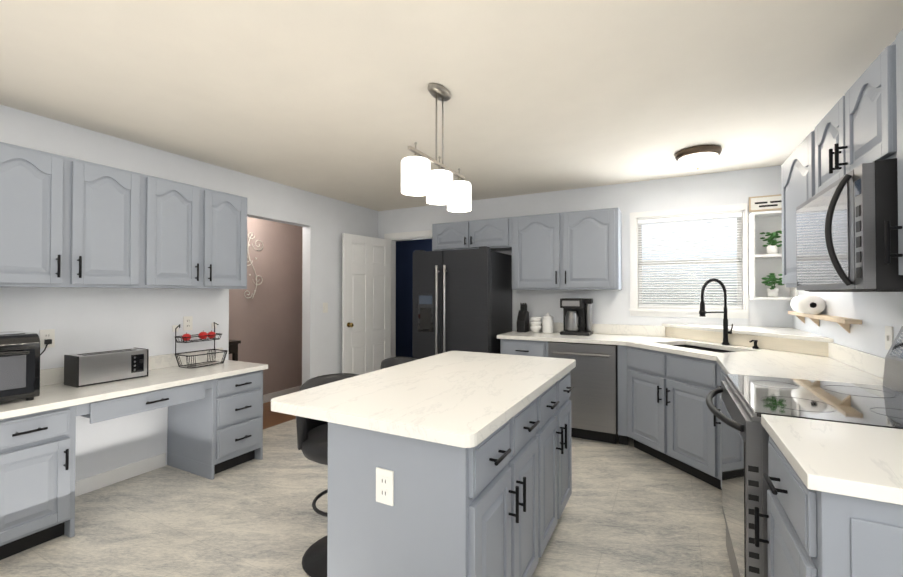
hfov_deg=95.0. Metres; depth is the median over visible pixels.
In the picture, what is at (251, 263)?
wall decoration
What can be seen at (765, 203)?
sign
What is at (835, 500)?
base cabinet
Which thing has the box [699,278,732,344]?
faucet
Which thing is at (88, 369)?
toaster
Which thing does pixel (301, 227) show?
wall
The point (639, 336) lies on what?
countertop
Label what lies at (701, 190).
wall
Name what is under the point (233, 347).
console
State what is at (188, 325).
electrical outlet plate
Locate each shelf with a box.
[748,210,797,299]
[788,311,861,332]
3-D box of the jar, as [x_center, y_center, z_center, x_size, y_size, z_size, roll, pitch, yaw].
[1.010,0.358,4.332,0.116,0.210,0.116,0,-1,28]
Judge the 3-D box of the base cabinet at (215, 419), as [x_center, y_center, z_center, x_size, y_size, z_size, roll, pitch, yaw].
[-1.854,1.010,3.271,0.582,0.724,0.420,0,-1,28]
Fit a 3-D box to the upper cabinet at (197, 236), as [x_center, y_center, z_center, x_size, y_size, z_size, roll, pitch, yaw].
[-2.034,-0.384,3.206,0.339,0.770,0.790,0,-1,28]
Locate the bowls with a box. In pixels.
[530,317,541,332]
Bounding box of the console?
[229,340,240,360]
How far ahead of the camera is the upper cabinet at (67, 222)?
2.45 m
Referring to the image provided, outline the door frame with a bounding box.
[384,230,431,356]
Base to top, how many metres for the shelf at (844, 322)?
0.089 m
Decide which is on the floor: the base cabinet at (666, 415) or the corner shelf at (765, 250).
the base cabinet at (666, 415)
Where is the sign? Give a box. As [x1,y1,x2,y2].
[749,194,781,211]
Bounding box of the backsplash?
[40,348,222,383]
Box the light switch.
[323,303,327,312]
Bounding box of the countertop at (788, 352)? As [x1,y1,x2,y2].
[705,326,887,387]
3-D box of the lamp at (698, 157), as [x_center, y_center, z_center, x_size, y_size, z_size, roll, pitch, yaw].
[1.920,-0.998,3.228,0.320,0.139,0.320,0,-1,28]
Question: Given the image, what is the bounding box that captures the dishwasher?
[548,341,617,443]
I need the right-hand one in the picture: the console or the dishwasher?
the dishwasher
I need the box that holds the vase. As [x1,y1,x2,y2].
[517,303,528,331]
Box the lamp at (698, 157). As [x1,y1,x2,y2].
[674,145,721,168]
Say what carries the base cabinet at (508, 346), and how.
on the floor
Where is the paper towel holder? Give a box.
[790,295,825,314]
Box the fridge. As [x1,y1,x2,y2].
[412,246,511,358]
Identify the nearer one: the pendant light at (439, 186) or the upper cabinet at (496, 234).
the pendant light at (439, 186)
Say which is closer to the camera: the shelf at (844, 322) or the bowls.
the shelf at (844, 322)
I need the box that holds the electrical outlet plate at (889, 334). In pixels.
[885,326,893,349]
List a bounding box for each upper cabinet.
[0,142,147,288]
[148,175,246,288]
[432,217,511,250]
[508,208,621,289]
[781,135,884,287]
[809,49,888,198]
[885,29,902,274]
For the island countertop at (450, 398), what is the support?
on the kitchen island
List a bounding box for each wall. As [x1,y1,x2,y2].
[0,105,377,480]
[229,217,300,394]
[301,227,302,384]
[378,165,792,336]
[396,239,431,356]
[792,290,902,357]
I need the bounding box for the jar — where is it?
[542,313,553,332]
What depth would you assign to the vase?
4.42 m
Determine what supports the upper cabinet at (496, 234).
attached to the wall at (701, 190)
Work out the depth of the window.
3.93 m
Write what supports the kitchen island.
on the floor
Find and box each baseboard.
[75,453,165,496]
[263,385,301,402]
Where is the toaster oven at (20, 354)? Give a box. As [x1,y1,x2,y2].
[0,331,51,402]
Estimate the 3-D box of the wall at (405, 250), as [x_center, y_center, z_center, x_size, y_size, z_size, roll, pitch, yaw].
[0.145,0.191,6.772,3.500,2.440,0.120,0,-1,28]
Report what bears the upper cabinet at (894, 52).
attached to the wall at (876, 313)
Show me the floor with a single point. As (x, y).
(630, 510)
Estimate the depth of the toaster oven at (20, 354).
2.17 m
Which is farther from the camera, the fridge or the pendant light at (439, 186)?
the fridge
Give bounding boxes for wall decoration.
[244,232,262,298]
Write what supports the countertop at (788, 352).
on the base cabinet at (714, 374)
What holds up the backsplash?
attached to the wall at (83, 320)
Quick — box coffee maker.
[560,298,592,335]
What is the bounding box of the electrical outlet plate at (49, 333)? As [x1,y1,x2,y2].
[39,329,54,347]
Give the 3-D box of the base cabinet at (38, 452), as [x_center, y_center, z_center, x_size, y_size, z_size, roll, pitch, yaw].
[-2.414,0.998,2.198,0.584,0.724,0.462,0,-1,28]
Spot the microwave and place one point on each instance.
(840, 244)
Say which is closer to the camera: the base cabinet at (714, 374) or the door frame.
the base cabinet at (714, 374)
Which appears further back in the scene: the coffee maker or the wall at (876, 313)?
the coffee maker
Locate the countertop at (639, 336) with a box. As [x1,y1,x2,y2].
[497,322,798,359]
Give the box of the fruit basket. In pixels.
[172,322,227,367]
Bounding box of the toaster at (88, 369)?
[64,348,148,387]
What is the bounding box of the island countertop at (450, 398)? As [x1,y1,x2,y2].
[271,351,575,450]
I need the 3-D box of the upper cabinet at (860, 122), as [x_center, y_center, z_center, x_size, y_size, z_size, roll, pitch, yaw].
[1.692,-0.597,1.560,0.319,0.380,0.780,0,-1,28]
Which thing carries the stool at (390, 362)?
on the floor
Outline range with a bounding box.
[706,326,902,576]
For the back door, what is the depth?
5.09 m
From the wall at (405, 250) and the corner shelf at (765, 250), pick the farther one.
the wall at (405, 250)
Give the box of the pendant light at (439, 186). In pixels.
[401,83,470,211]
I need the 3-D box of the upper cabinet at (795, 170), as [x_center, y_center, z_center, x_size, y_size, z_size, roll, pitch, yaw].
[2.025,-0.395,2.196,0.319,0.770,0.660,0,-1,28]
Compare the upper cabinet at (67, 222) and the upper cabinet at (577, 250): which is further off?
the upper cabinet at (577, 250)
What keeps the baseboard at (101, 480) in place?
attached to the wall at (83, 320)
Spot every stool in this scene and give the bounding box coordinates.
[296,373,358,576]
[380,357,417,369]
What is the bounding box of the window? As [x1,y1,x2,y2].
[629,203,748,318]
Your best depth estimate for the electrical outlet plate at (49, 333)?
2.60 m
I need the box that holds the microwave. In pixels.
[796,158,902,291]
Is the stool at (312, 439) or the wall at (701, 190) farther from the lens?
the wall at (701, 190)
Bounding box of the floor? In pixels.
[0,401,732,576]
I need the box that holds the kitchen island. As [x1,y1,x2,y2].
[327,363,575,576]
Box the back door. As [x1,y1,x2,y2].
[342,233,390,374]
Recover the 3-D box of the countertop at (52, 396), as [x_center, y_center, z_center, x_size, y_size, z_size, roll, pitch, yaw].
[-2.290,0.620,2.426,0.597,0.035,2.370,0,-1,28]
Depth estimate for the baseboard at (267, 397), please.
5.22 m
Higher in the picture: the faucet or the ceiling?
the ceiling
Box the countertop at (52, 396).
[0,360,267,419]
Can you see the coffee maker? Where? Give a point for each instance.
(577, 316)
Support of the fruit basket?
on the countertop at (52, 396)
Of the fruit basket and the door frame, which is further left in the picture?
the fruit basket
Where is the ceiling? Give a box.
[0,0,902,210]
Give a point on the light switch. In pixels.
(325, 305)
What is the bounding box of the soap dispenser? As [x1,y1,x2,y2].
[749,340,758,348]
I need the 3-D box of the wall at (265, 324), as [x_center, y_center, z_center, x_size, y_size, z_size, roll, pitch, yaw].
[-2.547,0.168,4.664,0.120,2.440,3.290,0,-1,28]
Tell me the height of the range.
1.190 m
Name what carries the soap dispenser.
on the countertop at (639, 336)
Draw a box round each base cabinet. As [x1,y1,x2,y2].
[0,404,83,559]
[164,368,267,479]
[501,339,549,356]
[617,346,720,481]
[705,359,725,489]
[754,414,902,576]
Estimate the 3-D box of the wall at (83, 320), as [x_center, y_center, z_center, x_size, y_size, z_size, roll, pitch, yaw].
[-2.444,0.148,2.918,0.120,2.440,6.290,0,-1,28]
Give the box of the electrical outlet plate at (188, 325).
[183,316,192,330]
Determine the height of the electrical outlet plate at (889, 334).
0.114 m

